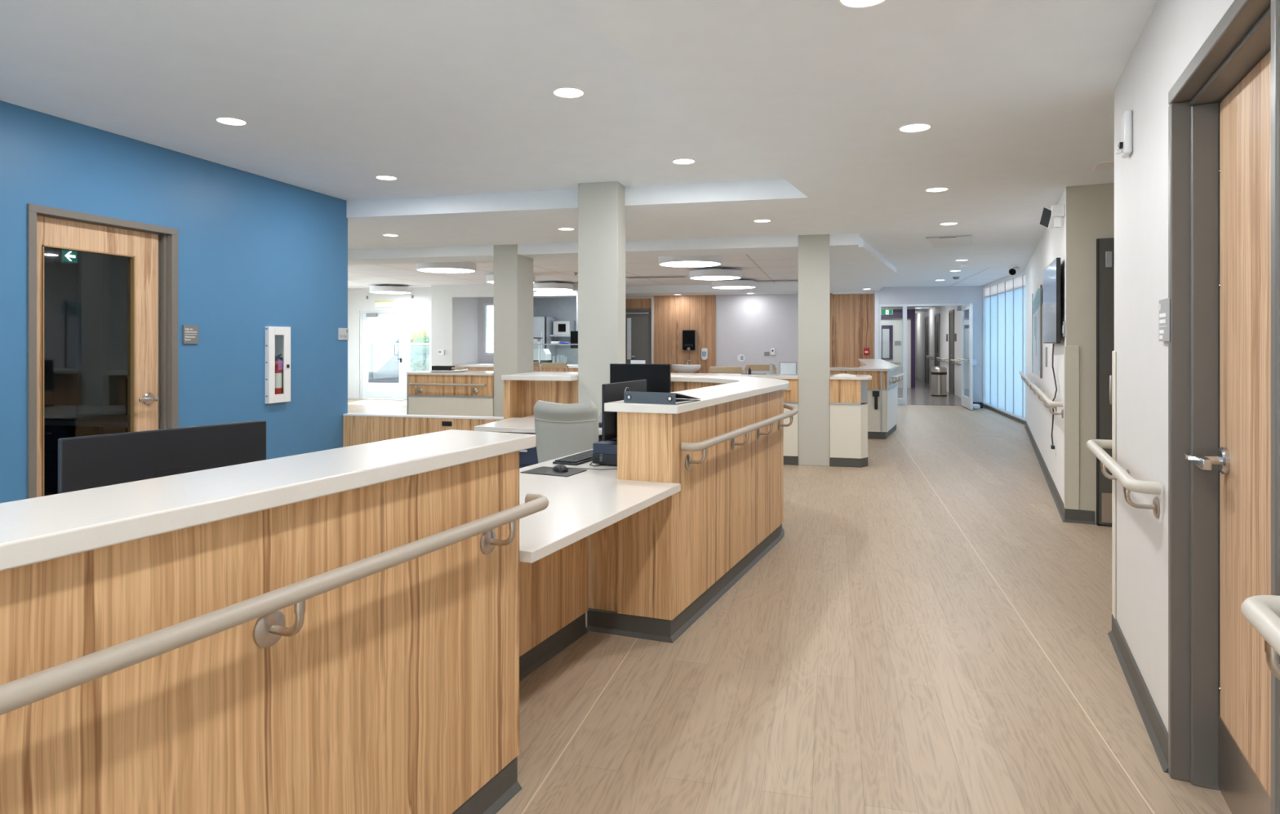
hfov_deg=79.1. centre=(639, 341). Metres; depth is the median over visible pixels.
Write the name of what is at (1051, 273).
television
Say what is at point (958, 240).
access panel
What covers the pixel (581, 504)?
desktop
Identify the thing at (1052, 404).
handrail
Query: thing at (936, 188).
recessed light
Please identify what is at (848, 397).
counter
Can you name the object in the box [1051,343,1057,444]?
power cord
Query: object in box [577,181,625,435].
column
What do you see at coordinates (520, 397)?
counter
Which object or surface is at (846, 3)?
recessed light
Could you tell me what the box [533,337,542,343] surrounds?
storage box
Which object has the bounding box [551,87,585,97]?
recessed light
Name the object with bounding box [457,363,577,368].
countertop
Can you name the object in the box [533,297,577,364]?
wall
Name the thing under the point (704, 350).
soap dispenser
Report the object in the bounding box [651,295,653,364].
trim
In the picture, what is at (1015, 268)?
dome camera
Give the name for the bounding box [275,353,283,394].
fire extinguisher
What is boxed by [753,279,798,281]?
air diffuser
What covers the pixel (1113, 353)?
guard
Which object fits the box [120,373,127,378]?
countertop
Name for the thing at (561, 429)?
office chair
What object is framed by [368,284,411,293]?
drum light
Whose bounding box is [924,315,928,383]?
door
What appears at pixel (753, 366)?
dining chair
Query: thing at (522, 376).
countertop
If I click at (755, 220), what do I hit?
recessed light
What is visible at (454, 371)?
serving tray
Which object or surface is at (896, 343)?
wall plate
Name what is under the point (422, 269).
diffuser
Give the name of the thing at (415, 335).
tree
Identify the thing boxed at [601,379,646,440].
monitor
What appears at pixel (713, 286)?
diffuser
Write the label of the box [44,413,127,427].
countertop
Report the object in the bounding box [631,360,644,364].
holder
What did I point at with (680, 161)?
recessed light
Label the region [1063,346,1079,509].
guard
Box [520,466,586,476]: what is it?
mouse pad
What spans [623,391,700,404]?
binder
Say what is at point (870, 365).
countertop
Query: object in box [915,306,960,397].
wall
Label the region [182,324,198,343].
room sign
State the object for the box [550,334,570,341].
wall shelf
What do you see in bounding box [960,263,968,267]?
smoke detector
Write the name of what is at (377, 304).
plate
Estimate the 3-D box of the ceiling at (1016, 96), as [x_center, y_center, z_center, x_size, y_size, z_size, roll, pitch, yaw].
[-1.734,-1.352,7.953,17.200,0.336,21.200,0,0,14]
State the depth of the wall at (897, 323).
23.02 m
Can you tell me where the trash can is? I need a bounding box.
[930,366,946,395]
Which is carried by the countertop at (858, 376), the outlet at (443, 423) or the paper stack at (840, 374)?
the paper stack at (840, 374)
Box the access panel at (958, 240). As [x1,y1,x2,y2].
[925,235,972,247]
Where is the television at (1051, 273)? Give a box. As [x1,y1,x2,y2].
[1043,257,1060,343]
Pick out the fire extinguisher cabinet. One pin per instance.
(277, 339)
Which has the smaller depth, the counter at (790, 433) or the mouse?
the mouse
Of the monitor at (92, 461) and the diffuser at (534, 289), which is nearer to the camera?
the monitor at (92, 461)
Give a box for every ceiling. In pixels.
[0,0,783,200]
[346,0,1157,287]
[533,235,934,313]
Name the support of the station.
attached to the wall panel at (851, 316)
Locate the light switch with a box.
[1062,320,1065,337]
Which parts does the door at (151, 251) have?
lever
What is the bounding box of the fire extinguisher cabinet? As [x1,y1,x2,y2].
[265,326,290,403]
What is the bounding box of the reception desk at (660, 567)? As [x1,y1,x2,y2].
[586,381,784,643]
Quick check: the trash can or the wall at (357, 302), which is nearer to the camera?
the wall at (357, 302)
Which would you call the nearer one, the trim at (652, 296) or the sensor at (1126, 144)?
the sensor at (1126, 144)
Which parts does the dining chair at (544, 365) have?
backrest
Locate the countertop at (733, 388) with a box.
[604,374,789,413]
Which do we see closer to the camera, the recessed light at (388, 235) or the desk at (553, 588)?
the desk at (553, 588)
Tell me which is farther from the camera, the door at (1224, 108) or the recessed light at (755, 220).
the recessed light at (755, 220)
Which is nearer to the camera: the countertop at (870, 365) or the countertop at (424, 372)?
the countertop at (424, 372)
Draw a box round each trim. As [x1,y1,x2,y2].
[533,306,535,316]
[625,296,651,298]
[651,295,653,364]
[880,309,915,388]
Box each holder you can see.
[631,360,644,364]
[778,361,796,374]
[872,391,879,408]
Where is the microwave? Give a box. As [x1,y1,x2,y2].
[553,320,574,334]
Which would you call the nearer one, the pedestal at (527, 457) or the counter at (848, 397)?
the pedestal at (527, 457)
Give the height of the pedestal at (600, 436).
0.655 m
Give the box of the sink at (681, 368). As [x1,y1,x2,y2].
[671,360,701,373]
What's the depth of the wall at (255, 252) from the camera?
5.82 m
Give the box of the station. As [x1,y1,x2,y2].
[863,347,869,355]
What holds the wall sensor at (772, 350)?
attached to the wall at (749, 326)
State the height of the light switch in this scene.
0.120 m
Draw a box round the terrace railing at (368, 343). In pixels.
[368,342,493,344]
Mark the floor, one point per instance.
(926, 629)
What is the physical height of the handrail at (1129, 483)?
0.143 m
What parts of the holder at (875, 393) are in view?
handle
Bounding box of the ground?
[368,382,399,389]
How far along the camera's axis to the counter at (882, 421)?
10.98 m
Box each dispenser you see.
[682,329,696,350]
[701,347,707,359]
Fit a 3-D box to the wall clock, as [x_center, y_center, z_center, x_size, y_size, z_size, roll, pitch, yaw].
[2.382,0.390,18.257,0.180,0.180,0.014,0,0,14]
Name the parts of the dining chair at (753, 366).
backrest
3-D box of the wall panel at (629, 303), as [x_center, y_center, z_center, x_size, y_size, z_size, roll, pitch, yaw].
[-0.021,-0.920,18.936,0.670,0.240,0.155,0,0,14]
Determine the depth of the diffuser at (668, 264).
11.13 m
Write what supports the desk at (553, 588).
on the floor
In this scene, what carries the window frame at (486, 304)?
attached to the kitchen window at (482, 358)
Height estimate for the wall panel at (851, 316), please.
2.600 m
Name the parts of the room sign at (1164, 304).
backing plate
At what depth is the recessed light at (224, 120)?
4.74 m
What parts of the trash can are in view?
lid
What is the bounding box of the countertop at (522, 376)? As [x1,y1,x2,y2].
[501,373,577,381]
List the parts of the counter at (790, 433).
white panel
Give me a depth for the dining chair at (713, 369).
11.61 m
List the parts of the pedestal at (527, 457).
drawer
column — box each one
[493,244,533,417]
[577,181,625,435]
[798,234,830,466]
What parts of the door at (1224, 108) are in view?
lever, kick plate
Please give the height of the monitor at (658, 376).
0.468 m
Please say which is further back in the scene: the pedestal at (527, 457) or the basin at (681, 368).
the basin at (681, 368)
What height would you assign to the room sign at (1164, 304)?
0.140 m
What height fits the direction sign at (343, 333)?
0.112 m
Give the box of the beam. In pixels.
[347,233,858,264]
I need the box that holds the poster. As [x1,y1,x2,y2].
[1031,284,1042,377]
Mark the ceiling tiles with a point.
(771, 266)
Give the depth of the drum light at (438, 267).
11.87 m
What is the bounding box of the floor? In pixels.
[347,377,1231,813]
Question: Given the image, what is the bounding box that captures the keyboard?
[552,449,593,465]
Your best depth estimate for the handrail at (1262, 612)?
1.33 m
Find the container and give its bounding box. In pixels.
[431,365,464,370]
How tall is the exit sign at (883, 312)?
0.350 m
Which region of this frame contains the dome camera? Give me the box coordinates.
[1008,264,1020,275]
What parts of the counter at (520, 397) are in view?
panel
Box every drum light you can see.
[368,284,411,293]
[416,262,475,273]
[485,274,535,283]
[533,281,573,290]
[657,254,721,267]
[688,267,742,279]
[711,279,755,288]
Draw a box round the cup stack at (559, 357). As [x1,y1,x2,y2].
[552,355,567,362]
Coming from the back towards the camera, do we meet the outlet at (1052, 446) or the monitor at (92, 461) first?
the outlet at (1052, 446)
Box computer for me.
[592,440,617,465]
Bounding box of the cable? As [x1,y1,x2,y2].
[566,466,617,470]
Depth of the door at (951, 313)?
20.47 m
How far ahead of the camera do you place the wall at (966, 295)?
16.57 m
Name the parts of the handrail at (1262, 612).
arm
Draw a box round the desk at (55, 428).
[44,413,127,496]
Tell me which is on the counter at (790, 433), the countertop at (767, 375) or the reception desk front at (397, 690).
the countertop at (767, 375)
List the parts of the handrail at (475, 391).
rail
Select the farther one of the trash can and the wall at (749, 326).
the trash can
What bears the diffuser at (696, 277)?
attached to the drum light at (715, 273)
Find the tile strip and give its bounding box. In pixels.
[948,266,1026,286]
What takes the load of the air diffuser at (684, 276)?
attached to the ceiling tiles
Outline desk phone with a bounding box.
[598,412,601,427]
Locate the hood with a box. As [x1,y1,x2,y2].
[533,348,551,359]
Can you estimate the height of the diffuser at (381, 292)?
0.008 m
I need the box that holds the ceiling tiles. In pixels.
[347,253,798,288]
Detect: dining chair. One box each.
[533,361,539,371]
[540,362,568,371]
[708,366,743,373]
[744,364,776,373]
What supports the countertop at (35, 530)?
on the reception desk front at (397, 690)
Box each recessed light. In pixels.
[214,116,248,125]
[374,175,397,180]
[382,234,399,236]
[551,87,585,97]
[557,227,574,230]
[671,158,695,164]
[753,219,771,222]
[837,0,887,8]
[897,123,932,132]
[924,186,949,191]
[938,222,958,225]
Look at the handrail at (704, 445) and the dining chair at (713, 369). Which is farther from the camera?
the dining chair at (713, 369)
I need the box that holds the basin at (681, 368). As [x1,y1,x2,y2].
[671,364,701,373]
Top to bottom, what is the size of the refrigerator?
2.000 m
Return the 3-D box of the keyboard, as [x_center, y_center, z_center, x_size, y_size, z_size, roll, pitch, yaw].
[-0.308,0.639,4.276,0.145,0.018,0.450,0,0,23]
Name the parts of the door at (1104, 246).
frame, kick plate, push plate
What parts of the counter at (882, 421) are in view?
white panel, white panel, grey panel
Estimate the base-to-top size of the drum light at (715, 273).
0.164 m
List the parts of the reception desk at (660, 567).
panel, panel, panel, curved panel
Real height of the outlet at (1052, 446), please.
0.120 m
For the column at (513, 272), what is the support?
on the floor
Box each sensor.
[770,348,774,355]
[1115,109,1132,158]
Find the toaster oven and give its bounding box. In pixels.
[533,348,551,364]
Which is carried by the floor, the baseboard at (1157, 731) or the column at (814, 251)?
the column at (814, 251)
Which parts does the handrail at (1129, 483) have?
arm, arm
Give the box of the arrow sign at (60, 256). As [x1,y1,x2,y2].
[53,248,77,265]
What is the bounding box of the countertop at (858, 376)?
[830,374,871,379]
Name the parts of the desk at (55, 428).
support panel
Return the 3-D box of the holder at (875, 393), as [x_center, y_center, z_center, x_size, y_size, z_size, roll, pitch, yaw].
[3.333,0.830,10.947,0.090,0.260,0.040,0,0,14]
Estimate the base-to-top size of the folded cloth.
0.053 m
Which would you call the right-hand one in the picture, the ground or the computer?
the computer
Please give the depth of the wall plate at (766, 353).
18.11 m
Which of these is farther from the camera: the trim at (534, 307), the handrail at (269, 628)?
the trim at (534, 307)
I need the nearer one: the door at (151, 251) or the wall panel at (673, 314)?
the door at (151, 251)
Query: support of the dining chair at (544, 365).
on the floor
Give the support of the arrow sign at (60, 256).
hanging from the wall
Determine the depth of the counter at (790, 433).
8.65 m
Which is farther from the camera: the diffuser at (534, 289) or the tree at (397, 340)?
the tree at (397, 340)
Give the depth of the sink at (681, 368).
18.11 m
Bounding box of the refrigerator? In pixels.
[533,316,555,362]
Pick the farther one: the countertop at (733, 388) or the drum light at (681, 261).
the drum light at (681, 261)
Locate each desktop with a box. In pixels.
[474,414,601,435]
[519,448,680,563]
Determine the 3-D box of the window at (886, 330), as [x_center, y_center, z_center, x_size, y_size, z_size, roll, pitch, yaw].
[7.363,0.030,23.088,0.320,1.020,0.036,0,0,14]
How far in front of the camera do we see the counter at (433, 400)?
9.66 m
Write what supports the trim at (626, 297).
attached to the wall at (749, 326)
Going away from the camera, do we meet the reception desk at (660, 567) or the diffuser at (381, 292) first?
the reception desk at (660, 567)
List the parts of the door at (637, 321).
vision panel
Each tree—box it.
[388,337,399,342]
[409,329,429,342]
[409,333,429,372]
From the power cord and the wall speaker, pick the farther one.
the power cord
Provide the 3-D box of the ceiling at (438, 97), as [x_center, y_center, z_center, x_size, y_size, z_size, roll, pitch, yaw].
[-1.859,-1.459,2.162,4.550,0.222,9.900,0,0,14]
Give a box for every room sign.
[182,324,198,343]
[1159,297,1170,342]
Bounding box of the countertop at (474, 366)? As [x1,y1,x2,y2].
[457,363,577,372]
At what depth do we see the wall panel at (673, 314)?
18.58 m
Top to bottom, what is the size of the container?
0.058 m
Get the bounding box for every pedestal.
[506,431,537,468]
[598,435,602,441]
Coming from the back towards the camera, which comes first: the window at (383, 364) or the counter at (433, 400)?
the window at (383, 364)
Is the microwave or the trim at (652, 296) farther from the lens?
the microwave
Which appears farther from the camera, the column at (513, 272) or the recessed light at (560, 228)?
the column at (513, 272)
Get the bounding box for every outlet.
[441,421,452,426]
[1050,442,1055,457]
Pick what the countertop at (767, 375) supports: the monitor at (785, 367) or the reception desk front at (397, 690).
the monitor at (785, 367)
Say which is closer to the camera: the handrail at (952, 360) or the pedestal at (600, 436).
the pedestal at (600, 436)
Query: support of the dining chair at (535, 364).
on the floor
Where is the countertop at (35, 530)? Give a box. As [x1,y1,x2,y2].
[0,429,536,571]
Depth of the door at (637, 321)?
18.86 m
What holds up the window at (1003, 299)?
in the wall at (1175, 31)
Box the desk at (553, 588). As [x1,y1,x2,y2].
[519,535,588,681]
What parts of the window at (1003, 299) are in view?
spandrel panel, glass panel, spandrel panel, glass panel, spandrel panel, glass panel, sill, spandrel panel, glass panel, spandrel panel, glass panel, spandrel panel, glass panel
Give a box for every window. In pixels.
[368,344,399,382]
[477,297,493,364]
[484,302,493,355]
[881,324,893,359]
[982,270,1025,424]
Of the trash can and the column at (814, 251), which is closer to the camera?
the column at (814, 251)
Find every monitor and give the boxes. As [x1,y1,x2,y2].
[57,420,266,493]
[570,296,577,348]
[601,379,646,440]
[609,363,671,392]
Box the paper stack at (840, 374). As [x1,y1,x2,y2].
[832,373,856,376]
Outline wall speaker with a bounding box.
[1040,204,1064,228]
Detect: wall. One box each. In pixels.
[0,100,347,502]
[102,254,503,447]
[347,287,431,399]
[431,282,577,369]
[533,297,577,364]
[715,293,798,373]
[873,285,982,402]
[880,306,915,387]
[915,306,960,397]
[1025,0,1234,732]
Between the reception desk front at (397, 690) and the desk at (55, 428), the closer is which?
the reception desk front at (397, 690)
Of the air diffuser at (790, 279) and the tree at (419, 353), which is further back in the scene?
the tree at (419, 353)
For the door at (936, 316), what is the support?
in the wall at (943, 311)
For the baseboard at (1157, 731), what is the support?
attached to the wall at (1175, 31)
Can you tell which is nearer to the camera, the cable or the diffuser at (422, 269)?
the cable
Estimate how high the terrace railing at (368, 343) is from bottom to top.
1.380 m
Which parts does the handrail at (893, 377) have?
rail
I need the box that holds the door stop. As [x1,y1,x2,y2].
[973,401,982,408]
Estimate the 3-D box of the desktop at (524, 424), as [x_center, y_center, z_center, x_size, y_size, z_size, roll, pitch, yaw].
[-0.469,1.014,6.203,1.399,0.732,0.975,0,0,14]
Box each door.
[26,203,177,498]
[360,310,431,399]
[625,308,651,364]
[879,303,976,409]
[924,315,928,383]
[934,313,939,366]
[948,309,954,395]
[1096,237,1114,525]
[1168,0,1279,813]
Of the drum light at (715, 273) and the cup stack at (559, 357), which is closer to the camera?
the drum light at (715, 273)
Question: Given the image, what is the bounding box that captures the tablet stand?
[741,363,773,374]
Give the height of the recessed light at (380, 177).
0.005 m
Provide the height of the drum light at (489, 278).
0.164 m
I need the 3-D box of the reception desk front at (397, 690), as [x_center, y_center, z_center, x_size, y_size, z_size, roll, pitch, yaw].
[-1.373,0.855,0.477,0.264,1.050,4.335,0,0,24]
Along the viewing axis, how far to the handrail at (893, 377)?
11.14 m
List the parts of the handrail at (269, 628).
arm, arm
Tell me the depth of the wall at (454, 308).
17.52 m
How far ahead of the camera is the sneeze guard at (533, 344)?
17.15 m
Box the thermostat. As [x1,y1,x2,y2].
[438,349,444,355]
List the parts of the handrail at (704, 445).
arm, arm, arm, arm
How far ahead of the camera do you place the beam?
9.35 m
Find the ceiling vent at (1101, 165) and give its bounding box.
[1093,160,1114,170]
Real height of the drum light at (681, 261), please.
0.164 m
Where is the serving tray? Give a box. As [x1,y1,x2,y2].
[430,369,466,372]
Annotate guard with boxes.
[533,343,577,364]
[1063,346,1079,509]
[1111,351,1115,618]
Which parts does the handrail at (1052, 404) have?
arm, arm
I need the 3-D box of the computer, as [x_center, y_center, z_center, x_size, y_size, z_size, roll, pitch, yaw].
[-0.048,0.592,4.145,0.300,0.113,0.307,0,0,24]
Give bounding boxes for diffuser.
[371,291,409,293]
[417,267,474,272]
[533,288,570,290]
[625,275,687,278]
[659,261,720,266]
[690,275,740,279]
[712,285,754,288]
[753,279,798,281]
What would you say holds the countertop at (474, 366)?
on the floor
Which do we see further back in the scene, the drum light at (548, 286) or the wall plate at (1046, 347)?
the drum light at (548, 286)
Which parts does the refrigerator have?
handle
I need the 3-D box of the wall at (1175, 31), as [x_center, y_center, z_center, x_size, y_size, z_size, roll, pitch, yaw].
[3.822,0.080,4.258,2.400,2.600,17.400,0,0,24]
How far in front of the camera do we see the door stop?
15.86 m
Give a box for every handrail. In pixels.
[0,493,549,715]
[408,382,485,394]
[680,403,798,469]
[888,373,904,385]
[936,356,948,362]
[951,359,960,364]
[1018,370,1063,418]
[1086,439,1160,518]
[1240,595,1279,679]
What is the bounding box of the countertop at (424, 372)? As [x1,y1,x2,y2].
[406,370,493,375]
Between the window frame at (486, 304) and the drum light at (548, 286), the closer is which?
the drum light at (548, 286)
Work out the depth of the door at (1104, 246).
5.78 m
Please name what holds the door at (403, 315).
in the wall at (357, 302)
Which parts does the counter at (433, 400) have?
panel, white panel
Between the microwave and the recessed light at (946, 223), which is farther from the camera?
the microwave
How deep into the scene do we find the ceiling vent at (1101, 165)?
5.21 m
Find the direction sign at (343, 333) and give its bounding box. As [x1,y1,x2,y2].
[337,328,348,339]
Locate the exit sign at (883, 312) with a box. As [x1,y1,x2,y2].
[880,306,893,315]
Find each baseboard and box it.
[1024,420,1094,524]
[1107,613,1168,773]
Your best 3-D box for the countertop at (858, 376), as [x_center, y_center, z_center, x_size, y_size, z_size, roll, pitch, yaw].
[2.383,0.405,8.774,0.450,0.030,0.620,0,0,14]
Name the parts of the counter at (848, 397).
white panel, chamfer panel, chamfer panel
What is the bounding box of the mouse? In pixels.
[551,463,568,471]
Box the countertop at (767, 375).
[515,371,798,378]
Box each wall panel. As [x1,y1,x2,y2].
[625,298,651,308]
[653,294,715,373]
[830,293,873,367]
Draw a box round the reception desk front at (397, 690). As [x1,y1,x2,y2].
[0,450,521,813]
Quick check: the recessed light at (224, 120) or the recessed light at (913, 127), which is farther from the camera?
the recessed light at (224, 120)
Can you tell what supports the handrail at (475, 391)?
attached to the counter at (433, 400)
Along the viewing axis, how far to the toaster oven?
17.67 m
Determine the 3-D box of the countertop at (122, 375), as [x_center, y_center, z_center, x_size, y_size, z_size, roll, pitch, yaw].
[-4.091,0.845,7.384,1.540,1.070,0.520,0,0,14]
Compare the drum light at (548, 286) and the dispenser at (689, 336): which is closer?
the drum light at (548, 286)
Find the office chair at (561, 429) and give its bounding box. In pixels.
[533,400,598,462]
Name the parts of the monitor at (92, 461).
panel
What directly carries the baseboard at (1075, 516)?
attached to the wall at (1175, 31)
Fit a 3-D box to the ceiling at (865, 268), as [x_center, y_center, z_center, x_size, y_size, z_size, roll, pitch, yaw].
[0.792,-1.295,21.648,15.500,0.450,23.600,0,0,14]
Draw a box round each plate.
[374,300,393,307]
[764,351,769,355]
[894,341,901,345]
[1045,346,1047,367]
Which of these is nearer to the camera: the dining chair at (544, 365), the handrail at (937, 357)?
the dining chair at (544, 365)
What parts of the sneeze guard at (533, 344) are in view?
post, edge trim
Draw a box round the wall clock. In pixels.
[737,354,745,361]
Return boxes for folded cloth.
[551,341,569,343]
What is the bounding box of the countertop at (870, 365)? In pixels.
[830,359,899,371]
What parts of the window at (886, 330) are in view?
panel, panel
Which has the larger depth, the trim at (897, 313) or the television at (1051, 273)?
the trim at (897, 313)

